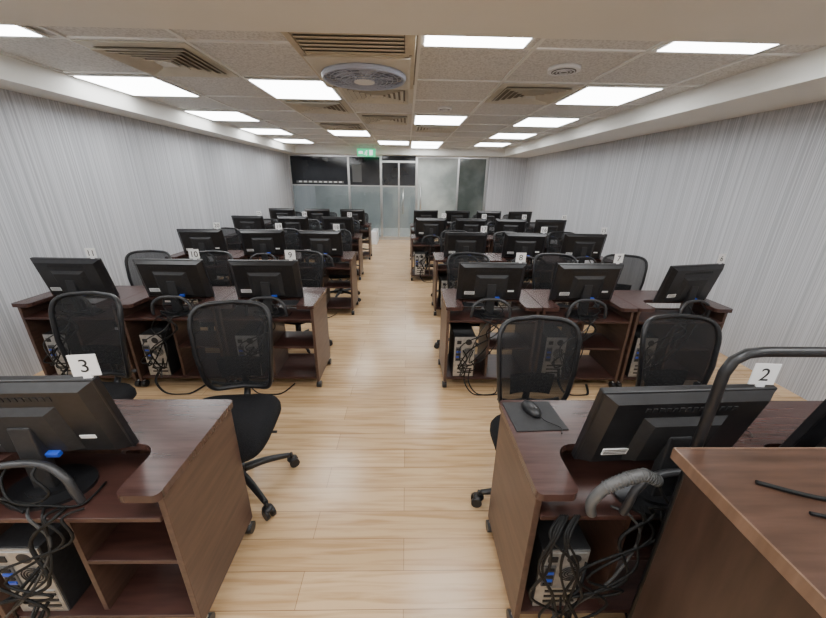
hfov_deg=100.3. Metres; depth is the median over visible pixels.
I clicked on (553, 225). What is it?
computer monitor
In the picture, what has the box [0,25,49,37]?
ceiling panel
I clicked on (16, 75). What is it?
soffit
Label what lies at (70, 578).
computer tower
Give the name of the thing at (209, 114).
ceiling light
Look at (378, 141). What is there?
ceiling panel
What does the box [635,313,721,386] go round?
office chair
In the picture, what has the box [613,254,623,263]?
number card
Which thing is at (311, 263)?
office chair
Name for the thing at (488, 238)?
computer desk
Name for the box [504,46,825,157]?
ceiling beam
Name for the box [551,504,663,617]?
cable bundle
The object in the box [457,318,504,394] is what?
cable bundle
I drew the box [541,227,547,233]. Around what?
number card
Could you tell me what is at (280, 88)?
ceiling light
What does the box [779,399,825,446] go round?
computer monitor
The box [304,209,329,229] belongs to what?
computer monitor
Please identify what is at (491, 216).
computer monitor
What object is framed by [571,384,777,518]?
computer monitor
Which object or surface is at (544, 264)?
office chair
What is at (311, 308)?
computer desk
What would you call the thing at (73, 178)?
wall
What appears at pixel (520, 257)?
number card
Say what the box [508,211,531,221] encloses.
computer monitor
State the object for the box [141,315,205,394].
cable bundle
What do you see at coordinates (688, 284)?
computer monitor
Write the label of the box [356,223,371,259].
computer desk
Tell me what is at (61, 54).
ceiling
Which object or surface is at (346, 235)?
office chair
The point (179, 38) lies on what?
grid
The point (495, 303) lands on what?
computer tower
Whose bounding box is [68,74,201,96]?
ceiling light
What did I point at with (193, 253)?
number card
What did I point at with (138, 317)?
computer desk
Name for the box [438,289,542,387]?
computer desk
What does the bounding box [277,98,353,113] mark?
ceiling vent
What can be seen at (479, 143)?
ceiling light
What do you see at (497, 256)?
computer desk
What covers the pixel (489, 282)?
computer monitor
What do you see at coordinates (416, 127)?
ceiling vent
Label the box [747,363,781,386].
number card
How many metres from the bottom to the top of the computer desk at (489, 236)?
0.747 m
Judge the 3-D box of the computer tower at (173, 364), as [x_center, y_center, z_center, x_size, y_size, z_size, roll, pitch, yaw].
[-2.091,0.326,2.935,0.176,0.370,0.313,0,20,-1]
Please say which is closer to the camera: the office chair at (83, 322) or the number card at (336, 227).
the office chair at (83, 322)
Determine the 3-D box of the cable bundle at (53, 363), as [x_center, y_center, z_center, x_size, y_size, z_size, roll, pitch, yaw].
[-2.680,0.361,2.713,0.430,0.656,0.149,-3,21,-11]
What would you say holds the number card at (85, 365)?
on the computer monitor at (43, 417)
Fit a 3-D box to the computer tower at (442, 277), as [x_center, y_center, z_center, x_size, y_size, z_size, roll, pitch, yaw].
[0.440,-0.239,4.564,0.176,0.370,0.313,0,20,-1]
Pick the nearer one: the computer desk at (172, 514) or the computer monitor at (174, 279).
the computer desk at (172, 514)
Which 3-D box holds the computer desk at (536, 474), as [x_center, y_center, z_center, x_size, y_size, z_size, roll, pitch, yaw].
[0.748,0.840,1.430,0.745,0.747,0.490,0,20,-1]
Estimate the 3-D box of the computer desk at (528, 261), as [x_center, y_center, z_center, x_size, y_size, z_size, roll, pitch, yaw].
[2.336,-0.901,6.190,0.670,0.747,0.490,0,20,-1]
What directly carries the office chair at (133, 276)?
on the floor
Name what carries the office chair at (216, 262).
on the floor
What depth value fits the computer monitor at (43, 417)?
1.10 m
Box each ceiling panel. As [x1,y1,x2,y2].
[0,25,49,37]
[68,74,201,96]
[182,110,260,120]
[239,128,293,134]
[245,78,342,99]
[272,138,313,142]
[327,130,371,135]
[377,140,409,144]
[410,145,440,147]
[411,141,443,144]
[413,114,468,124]
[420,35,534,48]
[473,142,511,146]
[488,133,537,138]
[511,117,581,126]
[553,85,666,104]
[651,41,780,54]
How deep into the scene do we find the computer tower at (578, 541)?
1.28 m
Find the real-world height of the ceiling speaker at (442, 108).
0.034 m
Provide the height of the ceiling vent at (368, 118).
0.030 m
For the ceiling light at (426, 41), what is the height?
0.014 m
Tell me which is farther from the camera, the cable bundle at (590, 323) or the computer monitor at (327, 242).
the computer monitor at (327, 242)
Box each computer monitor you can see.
[0,375,138,513]
[30,257,119,301]
[132,258,214,316]
[176,229,227,253]
[228,260,303,316]
[231,215,265,229]
[239,230,286,259]
[269,208,294,219]
[277,216,309,229]
[298,230,342,266]
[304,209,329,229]
[322,216,354,235]
[340,209,364,224]
[413,210,437,224]
[415,218,446,244]
[444,232,487,256]
[445,210,469,229]
[455,218,486,231]
[456,262,526,319]
[476,211,500,224]
[493,219,526,235]
[501,232,547,268]
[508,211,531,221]
[533,219,566,244]
[548,263,623,319]
[560,233,606,262]
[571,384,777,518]
[653,263,724,317]
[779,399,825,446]
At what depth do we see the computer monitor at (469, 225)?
5.84 m
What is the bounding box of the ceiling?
[0,26,825,148]
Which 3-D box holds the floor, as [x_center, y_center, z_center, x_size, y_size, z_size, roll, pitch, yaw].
[-0.092,-0.268,5.606,6.790,0.100,15.700,0,20,-1]
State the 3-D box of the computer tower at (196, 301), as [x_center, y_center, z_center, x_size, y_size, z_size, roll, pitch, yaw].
[-2.829,-0.264,4.494,0.176,0.370,0.313,0,20,-1]
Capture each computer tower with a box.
[0,523,91,610]
[42,330,72,374]
[139,321,180,374]
[185,299,202,303]
[414,251,424,274]
[438,274,447,307]
[448,323,475,375]
[494,302,510,306]
[526,517,590,605]
[625,325,641,376]
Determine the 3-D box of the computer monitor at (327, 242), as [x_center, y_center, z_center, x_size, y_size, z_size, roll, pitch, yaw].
[-1.145,-0.750,4.272,0.524,0.436,0.200,0,20,-2]
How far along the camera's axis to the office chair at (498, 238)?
5.08 m
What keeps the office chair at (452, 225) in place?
on the floor
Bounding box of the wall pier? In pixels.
[485,157,526,218]
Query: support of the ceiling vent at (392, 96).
in the ceiling
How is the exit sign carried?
hanging from the ceiling
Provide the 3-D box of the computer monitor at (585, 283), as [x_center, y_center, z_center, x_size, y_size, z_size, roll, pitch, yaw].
[1.383,-0.146,2.751,0.524,0.436,0.199,0,20,-3]
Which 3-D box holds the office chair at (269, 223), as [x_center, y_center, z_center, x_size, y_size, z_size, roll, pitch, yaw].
[-2.791,-1.207,6.534,0.640,0.934,0.609,-5,21,-15]
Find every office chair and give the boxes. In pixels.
[48,291,136,398]
[124,250,171,303]
[187,299,299,520]
[188,250,234,303]
[213,227,240,249]
[264,218,277,259]
[274,228,299,259]
[276,250,332,352]
[295,211,301,215]
[308,219,319,229]
[321,212,336,228]
[325,229,360,301]
[352,220,363,268]
[360,213,368,249]
[413,222,434,267]
[431,230,466,296]
[434,252,490,353]
[450,221,455,229]
[471,315,581,507]
[486,222,494,234]
[493,231,531,279]
[525,222,534,232]
[532,253,577,306]
[546,231,572,252]
[593,254,647,326]
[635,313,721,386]
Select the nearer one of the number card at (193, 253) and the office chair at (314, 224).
the number card at (193, 253)
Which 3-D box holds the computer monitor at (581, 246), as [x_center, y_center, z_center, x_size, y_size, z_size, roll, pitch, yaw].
[2.143,-0.725,4.342,0.524,0.436,0.199,1,20,0]
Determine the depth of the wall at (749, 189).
3.50 m
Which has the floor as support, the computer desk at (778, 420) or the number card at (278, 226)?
the computer desk at (778, 420)
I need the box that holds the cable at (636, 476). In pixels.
[585,468,663,517]
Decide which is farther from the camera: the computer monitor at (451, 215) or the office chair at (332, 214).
the office chair at (332, 214)
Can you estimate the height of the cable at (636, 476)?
0.208 m
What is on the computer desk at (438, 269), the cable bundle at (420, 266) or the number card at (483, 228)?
the number card at (483, 228)
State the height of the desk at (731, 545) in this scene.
1.000 m
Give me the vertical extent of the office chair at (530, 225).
0.934 m
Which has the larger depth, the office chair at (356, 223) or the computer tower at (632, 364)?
the office chair at (356, 223)
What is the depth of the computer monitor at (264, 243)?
4.23 m
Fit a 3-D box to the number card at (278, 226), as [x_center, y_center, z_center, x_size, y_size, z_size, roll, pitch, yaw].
[-1.634,-1.003,4.196,0.076,0.080,0.006,-2,21,-8]
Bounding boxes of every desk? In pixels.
[0,399,255,617]
[11,286,145,386]
[121,286,235,386]
[171,250,242,303]
[223,287,331,386]
[232,251,284,304]
[241,243,272,259]
[323,251,358,314]
[352,233,363,279]
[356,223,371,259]
[410,223,438,259]
[411,234,439,280]
[431,252,495,314]
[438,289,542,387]
[485,237,490,252]
[486,400,678,617]
[487,235,527,281]
[488,253,532,306]
[524,289,637,386]
[525,246,545,281]
[568,256,602,306]
[613,290,732,386]
[632,447,825,617]
[733,401,822,446]
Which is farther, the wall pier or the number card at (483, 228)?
the wall pier
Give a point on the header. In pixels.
(338, 150)
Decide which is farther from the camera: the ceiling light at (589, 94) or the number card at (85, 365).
the ceiling light at (589, 94)
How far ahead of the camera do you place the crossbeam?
1.46 m
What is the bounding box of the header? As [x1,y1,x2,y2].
[295,146,504,156]
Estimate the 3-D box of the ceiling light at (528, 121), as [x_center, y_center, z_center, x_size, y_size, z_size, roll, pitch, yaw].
[1.867,-2.659,4.915,0.720,0.014,0.750,0,20,-1]
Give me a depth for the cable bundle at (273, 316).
2.80 m
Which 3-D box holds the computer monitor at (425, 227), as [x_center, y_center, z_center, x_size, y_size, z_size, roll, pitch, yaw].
[0.306,-1.323,5.878,0.524,0.436,0.199,0,20,-3]
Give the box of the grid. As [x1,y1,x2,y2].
[0,26,800,149]
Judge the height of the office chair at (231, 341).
1.022 m
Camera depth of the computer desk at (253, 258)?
5.93 m
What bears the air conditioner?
attached to the ceiling
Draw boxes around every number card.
[66,354,101,378]
[84,248,97,258]
[188,249,199,259]
[213,222,219,228]
[275,223,281,229]
[285,250,295,260]
[333,224,339,230]
[481,226,486,232]
[515,253,525,262]
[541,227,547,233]
[600,228,606,233]
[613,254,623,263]
[717,254,725,263]
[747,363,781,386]
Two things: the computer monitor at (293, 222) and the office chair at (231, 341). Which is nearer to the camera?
the office chair at (231, 341)
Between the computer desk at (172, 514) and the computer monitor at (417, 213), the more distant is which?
the computer monitor at (417, 213)
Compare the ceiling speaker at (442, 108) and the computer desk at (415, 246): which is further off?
the computer desk at (415, 246)
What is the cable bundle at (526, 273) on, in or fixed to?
on the floor
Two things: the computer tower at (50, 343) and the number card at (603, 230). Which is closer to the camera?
the computer tower at (50, 343)
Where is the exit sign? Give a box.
[357,145,375,156]
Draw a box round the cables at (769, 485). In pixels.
[755,480,825,517]
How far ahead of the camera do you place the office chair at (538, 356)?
1.82 m
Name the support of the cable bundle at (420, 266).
on the floor
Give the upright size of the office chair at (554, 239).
0.974 m
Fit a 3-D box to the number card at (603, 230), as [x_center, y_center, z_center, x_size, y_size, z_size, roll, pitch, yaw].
[2.356,-0.963,4.258,0.076,0.080,0.006,-1,20,-6]
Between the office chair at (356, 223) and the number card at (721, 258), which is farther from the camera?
the office chair at (356, 223)
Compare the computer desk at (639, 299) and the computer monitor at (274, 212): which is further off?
the computer monitor at (274, 212)
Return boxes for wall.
[0,88,316,375]
[315,171,415,227]
[521,100,825,400]
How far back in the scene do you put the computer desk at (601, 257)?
4.62 m
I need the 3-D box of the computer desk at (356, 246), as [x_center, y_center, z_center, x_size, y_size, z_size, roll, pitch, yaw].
[-1.278,-0.929,6.113,0.745,0.747,0.490,0,20,-1]
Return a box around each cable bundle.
[0,507,84,617]
[43,335,68,374]
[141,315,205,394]
[251,316,294,394]
[416,244,437,282]
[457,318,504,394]
[503,268,532,306]
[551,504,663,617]
[570,318,596,395]
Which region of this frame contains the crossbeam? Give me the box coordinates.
[0,0,825,44]
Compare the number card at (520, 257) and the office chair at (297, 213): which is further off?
the office chair at (297, 213)
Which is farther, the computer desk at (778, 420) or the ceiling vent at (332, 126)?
the ceiling vent at (332, 126)
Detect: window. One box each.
[287,154,382,239]
[415,156,488,239]
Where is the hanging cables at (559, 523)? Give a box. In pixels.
[529,514,582,617]
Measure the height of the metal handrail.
1.283 m
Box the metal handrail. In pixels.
[627,346,825,617]
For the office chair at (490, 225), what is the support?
on the floor
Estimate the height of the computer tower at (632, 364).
0.370 m
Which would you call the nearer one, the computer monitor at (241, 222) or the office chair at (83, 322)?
the office chair at (83, 322)
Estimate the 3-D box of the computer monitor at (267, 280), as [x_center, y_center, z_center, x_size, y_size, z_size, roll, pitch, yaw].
[-1.147,-0.166,2.697,0.524,0.436,0.199,0,20,-3]
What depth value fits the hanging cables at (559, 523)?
1.10 m
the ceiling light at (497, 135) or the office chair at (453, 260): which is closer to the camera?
the office chair at (453, 260)
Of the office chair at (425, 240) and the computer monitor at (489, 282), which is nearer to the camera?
the computer monitor at (489, 282)
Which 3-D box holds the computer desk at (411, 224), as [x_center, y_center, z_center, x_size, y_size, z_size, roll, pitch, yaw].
[0.268,-1.501,7.721,0.670,0.747,0.490,0,20,-1]
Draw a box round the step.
[371,228,378,244]
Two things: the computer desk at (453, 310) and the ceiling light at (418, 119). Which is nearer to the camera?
the computer desk at (453, 310)
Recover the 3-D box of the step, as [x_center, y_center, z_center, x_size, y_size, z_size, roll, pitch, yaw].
[-1.066,-2.052,9.727,0.150,0.350,0.700,0,20,-1]
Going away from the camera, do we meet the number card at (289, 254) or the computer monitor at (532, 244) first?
the number card at (289, 254)
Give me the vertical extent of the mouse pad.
0.004 m
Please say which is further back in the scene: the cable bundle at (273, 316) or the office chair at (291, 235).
the office chair at (291, 235)
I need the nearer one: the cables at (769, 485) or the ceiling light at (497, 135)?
the cables at (769, 485)
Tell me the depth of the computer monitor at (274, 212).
7.33 m
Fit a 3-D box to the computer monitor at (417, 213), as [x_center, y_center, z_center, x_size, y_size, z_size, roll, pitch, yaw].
[0.279,-1.908,7.453,0.524,0.436,0.199,-1,20,-5]
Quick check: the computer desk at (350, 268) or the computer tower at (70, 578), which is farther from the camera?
the computer desk at (350, 268)
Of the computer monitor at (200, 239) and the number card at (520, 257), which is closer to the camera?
the number card at (520, 257)
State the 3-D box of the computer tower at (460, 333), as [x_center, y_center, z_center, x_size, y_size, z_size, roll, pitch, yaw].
[0.419,0.346,2.988,0.176,0.370,0.313,0,20,-1]
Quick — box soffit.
[0,54,297,153]
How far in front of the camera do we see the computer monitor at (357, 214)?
7.37 m
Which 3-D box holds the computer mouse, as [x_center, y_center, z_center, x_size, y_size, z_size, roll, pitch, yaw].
[0.518,0.426,1.395,0.062,0.038,0.217,-8,22,-23]
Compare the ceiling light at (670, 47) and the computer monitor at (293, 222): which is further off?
the computer monitor at (293, 222)
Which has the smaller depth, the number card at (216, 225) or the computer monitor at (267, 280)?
the computer monitor at (267, 280)
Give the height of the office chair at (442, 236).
0.974 m
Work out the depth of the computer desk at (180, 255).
4.38 m
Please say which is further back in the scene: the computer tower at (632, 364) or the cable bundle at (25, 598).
the computer tower at (632, 364)
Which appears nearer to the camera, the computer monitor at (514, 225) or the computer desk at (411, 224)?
the computer monitor at (514, 225)
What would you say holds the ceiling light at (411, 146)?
attached to the ceiling
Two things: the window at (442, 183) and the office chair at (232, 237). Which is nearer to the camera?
the office chair at (232, 237)
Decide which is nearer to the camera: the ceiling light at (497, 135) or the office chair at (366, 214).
the ceiling light at (497, 135)
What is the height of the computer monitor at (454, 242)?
0.436 m
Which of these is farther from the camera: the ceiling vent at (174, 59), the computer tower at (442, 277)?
the computer tower at (442, 277)
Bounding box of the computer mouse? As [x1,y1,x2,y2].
[522,400,562,433]
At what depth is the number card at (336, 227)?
4.20 m
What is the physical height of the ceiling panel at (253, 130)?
0.014 m
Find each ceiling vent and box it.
[71,40,238,77]
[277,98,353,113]
[314,122,366,130]
[338,85,413,103]
[357,113,411,124]
[412,124,459,132]
[485,83,583,104]
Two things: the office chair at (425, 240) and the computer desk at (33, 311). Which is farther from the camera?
the office chair at (425, 240)
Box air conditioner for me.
[281,32,417,90]
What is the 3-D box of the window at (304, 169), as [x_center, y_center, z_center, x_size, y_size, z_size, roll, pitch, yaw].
[-2.166,-3.162,9.871,2.580,2.300,0.060,0,20,-1]
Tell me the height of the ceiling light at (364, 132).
0.014 m
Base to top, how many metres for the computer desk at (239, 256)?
0.747 m
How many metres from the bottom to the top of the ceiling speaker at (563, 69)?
0.034 m
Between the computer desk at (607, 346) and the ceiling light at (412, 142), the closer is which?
the computer desk at (607, 346)
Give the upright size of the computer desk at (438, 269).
0.747 m
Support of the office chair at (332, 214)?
on the floor
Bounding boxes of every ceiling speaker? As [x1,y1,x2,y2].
[438,106,451,111]
[547,63,580,75]
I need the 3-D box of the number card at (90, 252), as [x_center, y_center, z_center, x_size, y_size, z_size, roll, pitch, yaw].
[-2.410,-0.416,2.582,0.076,0.080,0.006,1,20,-1]
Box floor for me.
[33,227,806,617]
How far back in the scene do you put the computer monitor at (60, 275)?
2.63 m
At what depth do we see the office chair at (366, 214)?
8.21 m
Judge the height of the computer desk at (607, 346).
0.747 m
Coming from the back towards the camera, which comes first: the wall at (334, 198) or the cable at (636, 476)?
the wall at (334, 198)
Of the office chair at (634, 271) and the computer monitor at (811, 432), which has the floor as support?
the office chair at (634, 271)
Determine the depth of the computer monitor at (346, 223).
5.79 m
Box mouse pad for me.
[502,401,568,431]
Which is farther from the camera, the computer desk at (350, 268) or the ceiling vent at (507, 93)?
the computer desk at (350, 268)
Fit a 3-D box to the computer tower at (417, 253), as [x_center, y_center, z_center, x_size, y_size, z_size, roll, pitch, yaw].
[0.116,-0.826,6.132,0.176,0.370,0.313,0,20,-1]
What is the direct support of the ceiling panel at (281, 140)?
attached to the ceiling
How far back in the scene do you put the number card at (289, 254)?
2.62 m
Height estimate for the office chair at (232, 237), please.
0.974 m
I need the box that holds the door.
[382,156,415,239]

